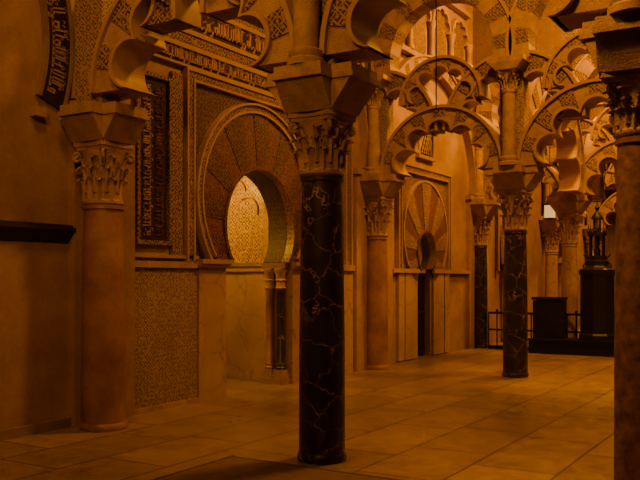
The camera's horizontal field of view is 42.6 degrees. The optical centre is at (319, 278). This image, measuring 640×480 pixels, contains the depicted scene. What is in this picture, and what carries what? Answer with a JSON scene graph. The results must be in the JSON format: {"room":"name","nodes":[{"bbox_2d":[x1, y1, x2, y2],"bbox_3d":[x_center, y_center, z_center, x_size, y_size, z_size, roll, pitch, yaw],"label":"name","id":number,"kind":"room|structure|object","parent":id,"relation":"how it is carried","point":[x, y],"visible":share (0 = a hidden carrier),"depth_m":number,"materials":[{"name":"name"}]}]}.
{"room":"mosque","nodes":[
{"label":"mosque","id":0,"kind":"room"},
{"bbox_2d":[0,0,609,429],"bbox_3d":[1.562,-2.900,16.384,0.500,9.000,37.000,0,0,31],"label":"wall","id":1,"kind":"structure","parent":0,"point":[33,150],"depth_m":8.62,"materials":[{"name":"paint"}]},
{"bbox_2d":[0,417,70,440],"bbox_3d":[-5.284,1.550,4.670,0.050,0.100,9.870,0,0,31],"label":"baseboard","id":2,"kind":"structure","parent":1,"relation":"attached to","point":[20,431],"depth_m":8.45,"materials":[{"name":"beige stone"}]},
{"bbox_2d":[0,220,75,243],"bbox_3d":[-5.255,-0.480,4.652,0.120,0.200,9.870,0,0,31],"label":"trim","id":3,"kind":"structure","parent":1,"relation":"attached to","point":[17,231],"depth_m":8.43,"materials":[{"name":"brown wood"}]},
{"bbox_2d":[30,105,46,117],"bbox_3d":[-2.917,-1.730,8.491,0.100,0.100,0.140,0,0,31],"label":"corbel","id":4,"kind":"object","parent":1,"relation":"attached to","point":[36,111],"visible":1,"depth_m":8.45,"materials":[{"name":"stone"}]},
{"bbox_2d":[34,0,73,110],"bbox_3d":[-3.822,-3.232,7.040,0.070,2.876,4.340,0,0,31],"label":"arch","id":5,"kind":"object","parent":1,"relation":"attached to","point":[54,83],"visible":0.98,"depth_m":8.70,"materials":[{"name":"black stone"}]},
{"bbox_2d":[133,70,172,244],"bbox_3d":[-2.027,-1.460,9.975,0.070,2.080,0.610,0,0,31],"label":"mosaic panel","id":6,"kind":"object","parent":1,"relation":"attached to","point":[154,145],"visible":0.94,"depth_m":10.00,"materials":[{"name":"black tile"}]},
{"bbox_2d":[135,254,199,414],"bbox_3d":[-1.903,0.650,10.157,0.090,1.900,1.180,0,0,31],"label":"wainscot","id":7,"kind":"structure","parent":1,"relation":"attached to","point":[165,291],"depth_m":10.13,"materials":[{"name":"stone"}]},
{"bbox_2d":[169,71,182,254],"bbox_3d":[-1.813,-1.450,10.342,0.050,2.300,0.200,0,0,31],"label":"strip","id":8,"kind":"object","parent":1,"relation":"attached to","point":[176,248],"visible":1,"depth_m":10.33,"materials":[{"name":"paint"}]},
{"bbox_2d":[70,38,367,168],"bbox_3d":[-0.851,-3.680,11.799,0.170,3.440,6.880,0,0,31],"label":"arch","id":9,"kind":"object","parent":1,"relation":"attached to","point":[362,118],"visible":0.17,"depth_m":14.41,"materials":[{"name":"stone"}]},
{"bbox_2d":[152,13,301,401],"bbox_3d":[-1.008,-1.715,11.919,0.542,6.630,4.760,0,0,31],"label":"portal","id":10,"kind":"object","parent":1,"relation":"attached to","point":[234,127],"visible":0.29,"depth_m":11.15,"materials":[{"name":"brown stone"}]},
{"bbox_2d":[68,100,487,426],"bbox_3d":[0.670,-0.160,14.333,0.160,3.520,12.890,0,0,31],"label":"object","id":11,"kind":"structure","parent":1,"relation":"attached to","point":[75,192],"depth_m":9.58,"materials":[{"name":"paint"}]},
{"bbox_2d":[343,136,352,264],"bbox_3d":[0.485,-1.640,14.088,0.060,2.800,0.240,0,0,31],"label":"strip","id":12,"kind":"object","parent":1,"relation":"attached to","point":[348,178],"visible":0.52,"depth_m":14.09,"materials":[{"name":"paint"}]},
{"bbox_2d":[344,265,354,372],"bbox_3d":[0.221,0.680,13.628,0.090,1.840,1.340,0,0,31],"label":"wainscot","id":13,"kind":"structure","parent":1,"relation":"attached to","point":[348,269],"depth_m":14.06,"materials":[{"name":"stone"}]},
{"bbox_2d":[416,135,435,161],"bbox_3d":[2.174,-2.935,16.830,0.080,0.970,0.840,0,0,31],"label":"lattice window","id":14,"kind":"structure","parent":1,"relation":"in","point":[426,145],"depth_m":16.90,"materials":[{"name":"stone"}]},
{"bbox_2d":[393,163,469,360],"bbox_3d":[2.157,-0.335,17.251,0.590,3.830,3.900,0,0,31],"label":"portal","id":15,"kind":"object","parent":1,"relation":"attached to","point":[423,204],"visible":0.97,"depth_m":16.64,"materials":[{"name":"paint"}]},
{"bbox_2d":[418,273,424,355],"bbox_3d":[1.974,0.740,16.893,0.112,1.720,0.720,0,0,31],"label":"door","id":16,"kind":"structure","parent":15,"relation":"attached to","point":[421,311],"depth_m":17.04,"materials":[{"name":"brown wood"}]},
{"bbox_2d":[393,54,475,194],"bbox_3d":[2.317,-3.265,16.977,0.170,2.610,5.220,0,0,31],"label":"arch","id":17,"kind":"object","parent":1,"relation":"attached to","point":[408,64],"visible":0.34,"depth_m":17.82,"materials":[{"name":"stone"}]},
{"bbox_2d":[401,3,472,82],"bbox_3d":[2.313,-5.226,16.979,0.200,1.651,4.400,0,0,31],"label":"arcade","id":18,"kind":"object","parent":1,"relation":"attached to","point":[456,32],"visible":0.6,"depth_m":17.52,"materials":[{"name":"stone"}]},
{"bbox_2d":[497,104,499,127],"bbox_3d":[5.236,-3.941,21.756,0.200,1.682,4.600,0,0,31],"label":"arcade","id":19,"kind":"object","parent":1,"relation":"attached to","point":[498,111],"visible":0.02,"depth_m":20.67,"materials":[{"name":"stone"}]},
{"bbox_2d":[495,199,503,341],"bbox_3d":[5.074,-0.210,21.386,0.270,3.620,2.200,0,0,31],"label":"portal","id":20,"kind":"object","parent":1,"relation":"attached to","point":[499,236],"visible":0.12,"depth_m":20.52,"materials":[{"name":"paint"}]},
{"bbox_2d":[557,236,561,296],"bbox_3d":[7.632,-0.210,25.566,0.270,3.620,2.200,0,0,31],"label":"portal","id":21,"kind":"object","parent":1,"relation":"attached to","point":[559,254],"visible":0.22,"depth_m":24.97,"materials":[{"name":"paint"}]},
{"bbox_2d":[0,326,613,479],"bbox_3d":[6.040,1.700,13.644,22.000,0.200,37.000,0,0,31],"label":"floor","id":22,"kind":"structure","parent":0,"point":[454,415],"depth_m":8.66,"materials":[{"name":"tile"}]},
{"bbox_2d":[57,100,149,431],"bbox_3d":[-2.321,-0.110,8.794,0.860,3.420,0.820,0,0,31],"label":"column","id":23,"kind":"structure","parent":22,"relation":"on","point":[105,134],"depth_m":8.60,"materials":[{"name":"stone"}]},
{"bbox_2d":[226,176,267,378],"bbox_3d":[-2.449,-0.725,12.812,2.987,4.650,2.900,0,0,31],"label":"chamber","id":24,"kind":"object","parent":22,"relation":"on","point":[247,220],"visible":0.09,"depth_m":13.21,"materials":[{"name":"stone"}]},
{"bbox_2d":[151,455,399,479],"bbox_3d":[-0.398,1.594,5.039,3.120,0.012,3.600,0,0,31],"label":"rug","id":25,"kind":"object","parent":22,"relation":"on","point":[232,467],"visible":1,"depth_m":6.74,"materials":[{"name":"fabric"}]},
{"bbox_2d":[264,60,379,464],"bbox_3d":[0.017,-0.110,7.270,0.900,3.420,0.860,0,0,31],"label":"column","id":26,"kind":"structure","parent":22,"relation":"on","point":[322,101],"depth_m":7.09,"materials":[{"name":"black stone"}]},
{"bbox_2d":[75,0,345,102],"bbox_3d":[1.007,-4.210,6.665,8.700,4.780,0.420,0,0,31],"label":"arcade","id":27,"kind":"object","parent":26,"relation":"on","point":[90,15],"visible":0.19,"depth_m":8.62,"materials":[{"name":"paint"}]},
{"bbox_2d":[139,0,199,35],"bbox_3d":[-1.830,-3.144,8.401,1.248,1.248,0.370,0,0,31],"label":"arch","id":28,"kind":"object","parent":27,"relation":"attached to","point":[163,19],"visible":0.99,"depth_m":8.09,"materials":[{"name":"stone"}]},
{"bbox_2d":[89,0,292,100],"bbox_3d":[-1.173,-2.558,7.998,2.551,1.275,0.480,0,0,31],"label":"arch","id":29,"kind":"object","parent":27,"relation":"attached to","point":[123,50],"visible":0.78,"depth_m":8.28,"materials":[{"name":"stone"}]},
{"bbox_2d":[199,0,240,22],"bbox_3d":[0.017,-3.144,7.270,2.496,1.248,0.370,0,0,31],"label":"arch","id":30,"kind":"object","parent":27,"relation":"attached to","point":[222,11],"visible":0.62,"depth_m":7.75,"materials":[{"name":"stone"}]},
{"bbox_2d":[319,0,609,62],"bbox_3d":[1.156,-2.530,6.573,2.441,1.221,0.480,0,0,31],"label":"arch","id":31,"kind":"object","parent":27,"relation":"attached to","point":[349,28],"visible":0.91,"depth_m":6.94,"materials":[{"name":"stone"}]},
{"bbox_2d":[286,0,325,64],"bbox_3d":[-0.118,-2.680,7.048,0.600,1.720,0.400,0,0,31],"label":"column","id":32,"kind":"structure","parent":26,"relation":"on","point":[306,36],"depth_m":6.94,"materials":[{"name":"stone"}]},
{"bbox_2d":[359,173,405,369],"bbox_3d":[1.012,-0.110,14.586,0.900,3.420,0.860,0,0,31],"label":"column","id":33,"kind":"structure","parent":22,"relation":"on","point":[379,190],"depth_m":14.41,"materials":[{"name":"stone"}]},
{"bbox_2d":[365,74,390,173],"bbox_3d":[0.940,-2.680,14.467,0.600,1.720,0.400,0,0,31],"label":"column","id":34,"kind":"structure","parent":33,"relation":"on","point":[374,102],"depth_m":14.37,"materials":[{"name":"stone"}]},
{"bbox_2d":[380,104,501,176],"bbox_3d":[2.124,-2.382,14.047,2.249,1.125,0.480,0,0,31],"label":"arch","id":35,"kind":"object","parent":33,"relation":"on","point":[402,143],"visible":0.84,"depth_m":13.93,"materials":[{"name":"stone"}]},
{"bbox_2d":[384,70,445,135],"bbox_3d":[1.580,-3.112,14.380,1.184,1.184,0.370,0,0,31],"label":"arch","id":36,"kind":"object","parent":35,"relation":"on","point":[421,96],"visible":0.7,"depth_m":14.18,"materials":[{"name":"stone"}]},
{"bbox_2d":[398,55,490,107],"bbox_3d":[2.124,-3.402,14.047,1.529,0.765,0.420,0,0,31],"label":"arch","id":37,"kind":"object","parent":36,"relation":"on","point":[425,71],"visible":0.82,"depth_m":13.92,"materials":[{"name":"stone"}]},
{"bbox_2d":[442,49,590,132],"bbox_3d":[3.174,-3.112,13.405,2.368,1.184,0.370,0,0,31],"label":"arch","id":38,"kind":"object","parent":35,"relation":"on","point":[535,68],"visible":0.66,"depth_m":13.16,"materials":[{"name":"stone"}]},
{"bbox_2d":[542,30,589,90],"bbox_3d":[4.333,-3.443,12.695,1.691,0.846,0.420,0,0,31],"label":"arch","id":39,"kind":"object","parent":38,"relation":"on","point":[567,52],"visible":0.4,"depth_m":12.84,"materials":[{"name":"stone"}]},
{"bbox_2d":[365,0,550,160],"bbox_3d":[4.427,-4.210,12.637,8.300,4.780,0.420,0,0,31],"label":"arcade","id":40,"kind":"object","parent":33,"relation":"on","point":[513,24],"visible":0.66,"depth_m":13.39,"materials":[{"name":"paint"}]},
{"bbox_2d":[470,199,500,347],"bbox_3d":[3.729,-0.110,19.102,0.900,3.420,0.860,0,0,31],"label":"column","id":41,"kind":"structure","parent":22,"relation":"on","point":[483,210],"depth_m":18.95,"materials":[{"name":"black stone"}]},
{"bbox_2d":[472,147,485,198],"bbox_3d":[3.672,-2.680,19.008,0.600,1.720,0.400,0,0,31],"label":"column","id":42,"kind":"structure","parent":41,"relation":"on","point":[479,194],"depth_m":18.91,"materials":[{"name":"stone"}]},
{"bbox_2d":[484,164,546,377],"bbox_3d":[3.205,-0.110,13.456,0.900,3.420,0.860,0,0,31],"label":"column","id":43,"kind":"structure","parent":22,"relation":"on","point":[515,185],"depth_m":13.29,"materials":[{"name":"black stone"}]},
{"bbox_2d":[487,53,529,165],"bbox_3d":[3.038,-2.680,13.183,0.600,1.720,0.400,0,0,31],"label":"column","id":44,"kind":"structure","parent":43,"relation":"on","point":[508,68],"depth_m":13.08,"materials":[{"name":"stone"}]},
{"bbox_2d":[538,215,560,296],"bbox_3d":[6.738,-0.110,23.885,0.900,3.420,0.860,0,0,31],"label":"column","id":45,"kind":"structure","parent":22,"relation":"on","point":[550,229],"depth_m":23.72,"materials":[{"name":"beige stone"}]},
{"bbox_2d":[543,155,556,215],"bbox_3d":[6.602,-2.680,23.663,0.600,1.720,0.400,0,0,31],"label":"column","id":46,"kind":"structure","parent":45,"relation":"on","point":[553,161],"depth_m":23.56,"materials":[{"name":"stone"}]},
{"bbox_2d":[555,170,614,214],"bbox_3d":[7.911,-2.449,23.167,2.514,1.257,0.480,0,0,31],"label":"arch","id":47,"kind":"object","parent":45,"relation":"on","point":[610,176],"visible":0.09,"depth_m":22.83,"materials":[{"name":"stone"}]},
{"bbox_2d":[488,309,614,348],"bbox_3d":[5.251,1.145,18.065,3.231,0.910,0.080,0,0,31],"label":"railing","id":48,"kind":"object","parent":22,"relation":"on","point":[576,313],"visible":0.3,"depth_m":18.73,"materials":[{"name":"black metal"}]},
{"bbox_2d":[546,195,592,337],"bbox_3d":[5.530,-0.110,18.176,0.900,3.420,0.860,0,0,31],"label":"column","id":49,"kind":"structure","parent":22,"relation":"on","point":[569,209],"depth_m":18.02,"materials":[{"name":"beige stone"}]},
{"bbox_2d":[483,167,559,200],"bbox_3d":[4.669,-2.282,18.703,1.847,0.923,0.480,0,0,31],"label":"arch","id":50,"kind":"object","parent":49,"relation":"on","point":[552,178],"visible":0.35,"depth_m":18.23,"materials":[{"name":"stone"}]},
{"bbox_2d":[545,119,616,163],"bbox_3d":[5.530,-3.048,18.176,2.112,1.056,0.370,0,0,31],"label":"arch","id":51,"kind":"object","parent":50,"relation":"on","point":[586,125],"visible":0.31,"depth_m":17.73,"materials":[{"name":"stone"}]},
{"bbox_2d":[590,107,612,140],"bbox_3d":[6.639,-3.424,17.497,1.616,0.808,0.420,0,0,31],"label":"arch","id":52,"kind":"object","parent":51,"relation":"on","point":[604,120],"visible":0.42,"depth_m":17.66,"materials":[{"name":"stone"}]},
{"bbox_2d":[473,0,597,189],"bbox_3d":[6.887,-4.210,17.346,7.620,4.780,0.420,0,0,31],"label":"arcade","id":53,"kind":"object","parent":49,"relation":"on","point":[549,36],"visible":0.16,"depth_m":18.41,"materials":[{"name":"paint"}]},
{"bbox_3d":[4.258,-3.048,18.955,1.056,1.056,0.370,0,0,31],"label":"arch","id":54,"kind":"object","parent":53,"relation":"attached to","visible":0},
{"bbox_2d":[547,140,554,145],"bbox_3d":[4.669,-3.334,18.703,1.256,0.628,0.420,0,0,31],"label":"arch","id":55,"kind":"object","parent":54,"relation":"on","point":[552,143],"visible":0.02,"depth_m":18.46,"materials":[{"name":"stone"}]},
{"bbox_2d":[529,76,585,193],"bbox_3d":[4.387,-2.942,15.828,0.420,2.204,4.408,0,0,31],"label":"arch","id":56,"kind":"object","parent":49,"relation":"on","point":[570,156],"visible":0.44,"depth_m":17.07,"materials":[{"name":"stone"}]},
{"bbox_2d":[558,120,581,195],"bbox_3d":[5.395,-2.680,17.954,0.600,1.720,0.400,0,0,31],"label":"column","id":57,"kind":"structure","parent":49,"relation":"on","point":[560,192],"depth_m":17.86,"materials":[{"name":"stone"}]},
{"bbox_2d":[575,139,616,196],"bbox_3d":[6.639,-2.414,17.497,2.377,1.189,0.480,0,0,31],"label":"arch","id":58,"kind":"object","parent":49,"relation":"on","point":[594,165],"visible":0.58,"depth_m":17.69,"materials":[{"name":"stone"}]},
{"bbox_2d":[528,337,613,356],"bbox_3d":[5.421,1.440,17.480,1.860,0.320,0.660,0,0,31],"label":"platform","id":59,"kind":"object","parent":22,"relation":"on","point":[566,346],"visible":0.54,"depth_m":17.23,"materials":[{"name":"black wood"}]},
{"bbox_2d":[532,297,567,338],"bbox_3d":[4.987,0.835,17.805,0.660,0.890,0.440,0,0,31],"label":"pedestal","id":60,"kind":"object","parent":59,"relation":"on","point":[549,313],"visible":1,"depth_m":17.63,"materials":[{"name":"brown wood"}]},
{"bbox_2d":[579,198,614,340],"bbox_3d":[5.840,-0.210,17.283,0.702,2.980,0.702,0,0,-36],"label":"pedestal","id":61,"kind":"object","parent":59,"relation":"on","point":[597,277],"visible":0.99,"depth_m":17.05,"materials":[{"name":"black metal"}]},
{"bbox_2d":[583,225,608,255],"bbox_3d":[9.391,-0.110,28.124,0.900,3.420,0.860,0,0,31],"label":"column","id":62,"kind":"structure","parent":22,"relation":"on","point":[585,228],"depth_m":27.95,"materials":[{"name":"beige stone"}]},
{"bbox_2d":[584,106,605,224],"bbox_3d":[10.499,-4.210,27.445,3.200,4.780,0.420,0,0,31],"label":"arcade","id":63,"kind":"object","parent":62,"relation":"on","point":[595,112],"visible":0.02,"depth_m":28.02,"materials":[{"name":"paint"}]},
{"bbox_2d":[598,192,615,225],"bbox_3d":[10.542,-2.437,27.419,2.469,1.234,0.480,0,0,31],"label":"arch","id":64,"kind":"object","parent":62,"relation":"on","point":[608,207],"visible":0.5,"depth_m":27.70,"materials":[{"name":"stone"}]},
{"bbox_2d":[579,10,639,479],"bbox_3d":[2.274,-0.110,5.842,0.720,3.420,0.680,0,0,31],"label":"column","id":65,"kind":"structure","parent":22,"relation":"on","point":[612,41],"depth_m":5.72,"materials":[{"name":"red stone"}]},
{"bbox_2d":[607,0,639,14],"bbox_3d":[2.159,-2.680,5.654,0.600,1.720,0.400,0,0,31],"label":"column","id":66,"kind":"structure","parent":65,"relation":"on","point":[616,6],"depth_m":5.54,"materials":[{"name":"stone"}]},
{"bbox_3d":[9.084,-0.110,22.449,0.900,3.420,0.860,0,0,31],"label":"column","id":67,"kind":"structure","parent":22,"relation":"on","visible":0},
{"bbox_2d":[543,74,609,213],"bbox_3d":[9.041,-4.210,22.476,5.900,4.780,0.420,0,0,31],"label":"arcade","id":68,"kind":"object","parent":67,"relation":"on","point":[553,149],"visible":0.08,"depth_m":23.68,"materials":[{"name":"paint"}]},
{"bbox_2d":[605,163,615,189],"bbox_3d":[9.084,-3.143,22.450,2.491,1.246,0.370,0,0,31],"label":"arch","id":69,"kind":"object","parent":68,"relation":"attached to","point":[611,167],"visible":0.17,"depth_m":22.86,"materials":[{"name":"stone"}]},
{"bbox_2d":[584,117,616,209],"bbox_3d":[7.248,-2.942,20.407,0.420,2.204,4.408,0,0,31],"label":"arch","id":70,"kind":"object","parent":67,"relation":"on","point":[598,185],"visible":0.16,"depth_m":18.85,"materials":[{"name":"stone"}]},
{"bbox_3d":[5.494,-0.110,11.985,0.900,3.420,0.860,0,0,31],"label":"column","id":71,"kind":"structure","parent":22,"relation":"on","visible":0},
{"bbox_2d":[517,78,614,166],"bbox_3d":[4.333,-2.442,12.695,2.487,1.243,0.480,0,0,31],"label":"arch","id":72,"kind":"object","parent":71,"relation":"on","point":[543,127],"visible":0.75,"depth_m":12.90,"materials":[{"name":"stone"}]},
{"bbox_2d":[610,163,615,313],"bbox_3d":[18.125,-2.900,27.644,16.000,9.000,0.500,0,0,31],"label":"wall","id":73,"kind":"structure","parent":0,"point":[613,215],"depth_m":31.54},
{"bbox_3d":[6.040,-7.375,13.644,22.000,0.450,37.000,0,0,31],"label":"ceiling","id":74,"kind":"structure","parent":0,"visible":0},
{"bbox_2d":[433,0,438,112],"bbox_3d":[1.420,-4.612,10.022,0.074,5.177,0.014,0,0,31],"label":"hanging chain","id":75,"kind":"object","parent":74,"relation":"hanging from","point":[436,0],"visible":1,"depth_m":10.02,"materials":[{"name":"black metal"}]},
{"bbox_2d":[543,146,555,219],"bbox_3d":[5.465,-4.285,19.506,0.240,5.730,0.240,0,0,31],"label":"hanging lantern","id":76,"kind":"object","parent":74,"relation":"hanging from","point":[549,213],"visible":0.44,"depth_m":19.44,"materials":[{"name":"white"}]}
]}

